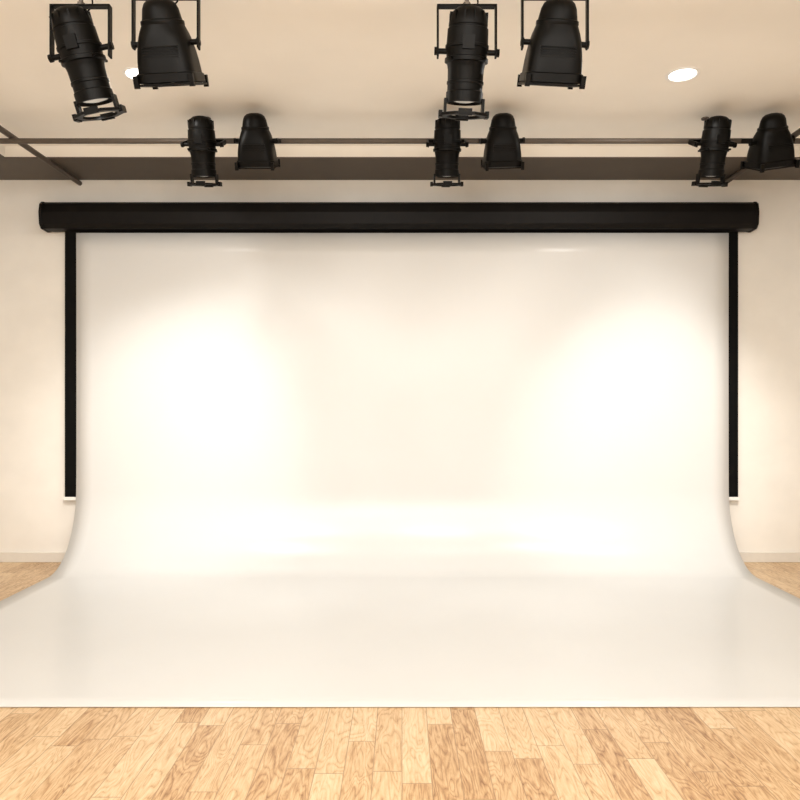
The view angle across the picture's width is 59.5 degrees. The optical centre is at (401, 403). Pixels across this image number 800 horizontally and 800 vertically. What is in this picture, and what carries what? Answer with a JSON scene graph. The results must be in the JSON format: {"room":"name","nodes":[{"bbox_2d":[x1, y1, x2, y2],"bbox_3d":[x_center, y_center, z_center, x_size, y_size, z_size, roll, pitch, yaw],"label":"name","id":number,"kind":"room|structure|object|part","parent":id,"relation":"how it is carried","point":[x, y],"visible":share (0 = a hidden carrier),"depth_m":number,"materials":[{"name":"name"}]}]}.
{"room":"studio","nodes":[
{"label":"studio","id":0,"kind":"room"},
{"bbox_2d":[0,562,799,799],"bbox_3d":[0.000,1.630,2.000,10.200,0.100,10.200,0,0,0],"label":"floor","id":1,"kind":"structure","parent":0,"point":[47,753],"depth_m":3.17,"materials":[{"name":"brown wood"}]},
{"bbox_2d":[0,233,799,706],"bbox_3d":[0.004,-0.053,5.265,6.417,3.258,3.254,0,0,0],"label":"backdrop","id":2,"kind":"object","parent":1,"relation":"on","point":[313,469],"visible":1,"depth_m":6.88,"materials":[{"name":"plastic"}]},
{"bbox_2d":[0,180,799,551],"bbox_3d":[0.000,-0.435,7.050,10.200,4.030,0.100,0,0,0],"label":"wall","id":3,"kind":"structure","parent":0,"point":[35,516],"depth_m":7.00,"materials":[{"name":"paint"}]},
{"bbox_2d":[38,202,758,500],"bbox_3d":[-0.030,-0.522,6.883,6.980,2.955,0.225,0,0,0],"label":"projection screen","id":4,"kind":"object","parent":3,"relation":"attached to","point":[71,218],"visible":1,"depth_m":6.79,"materials":[{"name":"metal"}]},
{"bbox_2d":[0,552,799,561],"bbox_3d":[0.000,1.530,6.991,10.000,0.100,0.018,0,0,0],"label":"baseboard","id":5,"kind":"structure","parent":3,"relation":"attached to","point":[4,556],"depth_m":6.98,"materials":[{"name":"paint"}]},
{"bbox_2d":[0,144,799,179],"bbox_3d":[0.000,-2.295,2.000,10.000,0.110,10.000,0,0,0],"label":"beam","id":6,"kind":"structure","parent":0,"point":[82,162],"depth_m":6.49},
{"bbox_2d":[0,117,799,185],"bbox_3d":[0.000,-2.244,3.249,9.200,0.211,7.498,0,0,0],"label":"grid","id":7,"kind":"object","parent":6,"relation":"attached to","point":[12,139],"visible":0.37,"depth_m":5.73,"materials":[{"name":"brown metal"}]},
{"bbox_2d":[47,0,126,122],"bbox_3d":[-1.640,-1.837,3.648,0.376,0.718,0.271,0,0,-44],"label":"spotlight","id":8,"kind":"object","parent":7,"relation":"hanging from","point":[79,47],"visible":1,"depth_m":3.58,"materials":[{"name":"black paint"}]},
{"bbox_3d":[-1.606,-1.565,3.695,0.264,0.093,0.264,-12,16,0],"label":"gel frame","id":9,"kind":"part","parent":8,"relation":"part of","materials":[{"name":"black paint"}]},
{"bbox_2d":[131,0,208,88],"bbox_3d":[-1.220,-1.897,3.666,0.354,0.598,0.381,0,0,0],"label":"spotlight","id":10,"kind":"object","parent":7,"relation":"hanging from","point":[167,56],"visible":1,"depth_m":3.54,"materials":[{"name":"black paint"}]},
{"bbox_3d":[-1.211,-1.687,3.699,0.304,0.010,0.304,-3,24,0],"label":"gel frame","id":11,"kind":"part","parent":10,"relation":"part of","materials":[{"name":"black paint"}]},
{"bbox_2d":[180,116,225,186],"bbox_3d":[-1.590,-2.001,5.616,0.336,0.552,0.369,0,0,0],"label":"spotlight","id":12,"kind":"object","parent":7,"relation":"hanging from","point":[202,143],"visible":1,"depth_m":5.51,"materials":[{"name":"black paint"}]},
{"bbox_3d":[-1.590,-1.802,5.636,0.264,0.093,0.264,0,14,0],"label":"gel frame","id":13,"kind":"part","parent":12,"relation":"part of","materials":[{"name":"black paint"}]},
{"bbox_2d":[234,113,280,170],"bbox_3d":[-1.160,-2.067,5.615,0.352,0.462,0.381,0,0,0],"label":"spotlight","id":14,"kind":"object","parent":7,"relation":"hanging from","point":[256,147],"visible":1,"depth_m":5.48,"materials":[{"name":"black paint"}]},
{"bbox_3d":[-1.160,-1.917,5.649,0.304,0.010,0.304,0,24,0],"label":"gel frame","id":15,"kind":"part","parent":14,"relation":"part of","materials":[{"name":"black paint"}]},
{"bbox_2d":[426,118,468,186],"bbox_3d":[0.360,-2.001,5.616,0.336,0.552,0.369,0,0,0],"label":"spotlight","id":16,"kind":"object","parent":7,"relation":"hanging from","point":[447,141],"visible":0.96,"depth_m":5.51,"materials":[{"name":"black paint"}]},
{"bbox_3d":[0.360,-1.802,5.636,0.264,0.093,0.264,0,14,0],"label":"gel frame","id":17,"kind":"part","parent":16,"relation":"part of","materials":[{"name":"black paint"}]},
{"bbox_2d":[434,0,499,120],"bbox_3d":[0.332,-1.837,3.654,0.325,0.719,0.306,0,0,44],"label":"spotlight","id":18,"kind":"object","parent":7,"relation":"hanging from","point":[466,50],"visible":1,"depth_m":3.58,"materials":[{"name":"black paint"}]},
{"bbox_3d":[0.326,-1.559,3.695,0.264,0.093,0.264,2,16,0],"label":"gel frame","id":19,"kind":"part","parent":18,"relation":"part of","materials":[{"name":"black paint"}]},
{"bbox_2d":[479,113,524,170],"bbox_3d":[0.800,-2.064,5.615,0.353,0.467,0.381,0,0,0],"label":"spotlight","id":20,"kind":"object","parent":7,"relation":"hanging from","point":[502,150],"visible":1,"depth_m":5.48,"materials":[{"name":"black paint"}]},
{"bbox_3d":[0.806,-1.917,5.649,0.304,0.010,0.304,-2,24,0],"label":"gel frame","id":21,"kind":"part","parent":20,"relation":"part of","materials":[{"name":"black paint"}]},
{"bbox_2d":[517,0,589,88],"bbox_3d":[0.790,-1.897,3.666,0.354,0.598,0.381,0,0,0],"label":"spotlight","id":22,"kind":"object","parent":7,"relation":"hanging from","point":[553,57],"visible":1,"depth_m":3.53,"materials":[{"name":"black paint"}]},
{"bbox_3d":[0.781,-1.687,3.699,0.304,0.010,0.304,3,24,0],"label":"gel frame","id":23,"kind":"part","parent":22,"relation":"part of","materials":[{"name":"black paint"}]},
{"bbox_2d":[688,116,736,186],"bbox_3d":[2.490,-2.000,5.616,0.337,0.553,0.369,0,0,0],"label":"spotlight","id":24,"kind":"object","parent":7,"relation":"hanging from","point":[715,142],"visible":1,"depth_m":5.52,"materials":[{"name":"black paint"}]},
{"bbox_3d":[2.481,-1.802,5.636,0.264,0.093,0.264,2,14,0],"label":"gel frame","id":25,"kind":"part","parent":24,"relation":"part of","materials":[{"name":"black paint"}]},
{"bbox_2d":[740,113,799,172],"bbox_3d":[2.945,-2.057,5.615,0.364,0.480,0.381,0,0,0],"label":"spotlight","id":26,"kind":"object","parent":7,"relation":"hanging from","point":[771,147],"visible":1,"depth_m":5.49,"materials":[{"name":"black paint"}]},
{"bbox_3d":[2.965,-1.919,5.649,0.304,0.010,0.304,-8,24,0],"label":"gel frame","id":27,"kind":"part","parent":26,"relation":"part of","materials":[{"name":"black paint"}]},
{"bbox_2d":[0,0,799,145],"bbox_3d":[0.000,-2.400,2.000,10.000,0.100,10.000,0,0,0],"label":"ceiling","id":28,"kind":"structure","parent":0,"point":[313,68],"depth_m":4.98,"materials":[{"name":"paint"}]},
{"bbox_2d":[122,67,137,79],"bbox_3d":[-1.870,-2.345,4.990,0.230,0.008,0.230,0,0,0],"label":"recessed light","id":29,"kind":"object","parent":28,"relation":"in","point":[128,72],"visible":0.4,"depth_m":4.95,"materials":[{"name":"white"}]},
{"bbox_2d":[126,69,137,78],"bbox_3d":[-1.870,-2.346,4.990,0.190,0.001,0.190,0,0,0],"label":"diffuser","id":30,"kind":"object","parent":29,"relation":"attached to","point":[131,72],"depth_m":4.95,"materials":[{"name":"white plastic"}]},
{"bbox_2d":[665,67,699,82],"bbox_3d":[2.000,-2.345,4.990,0.230,0.008,0.230,0,0,0],"label":"recessed light","id":31,"kind":"object","parent":28,"relation":"in","point":[682,74],"visible":1,"depth_m":4.98,"materials":[{"name":"white"}]},
{"bbox_2d":[669,69,696,80],"bbox_3d":[2.000,-2.346,4.990,0.190,0.001,0.190,0,0,0],"label":"diffuser","id":32,"kind":"object","parent":31,"relation":"attached to","point":[684,74],"depth_m":4.98,"materials":[{"name":"white plastic"}]}
]}

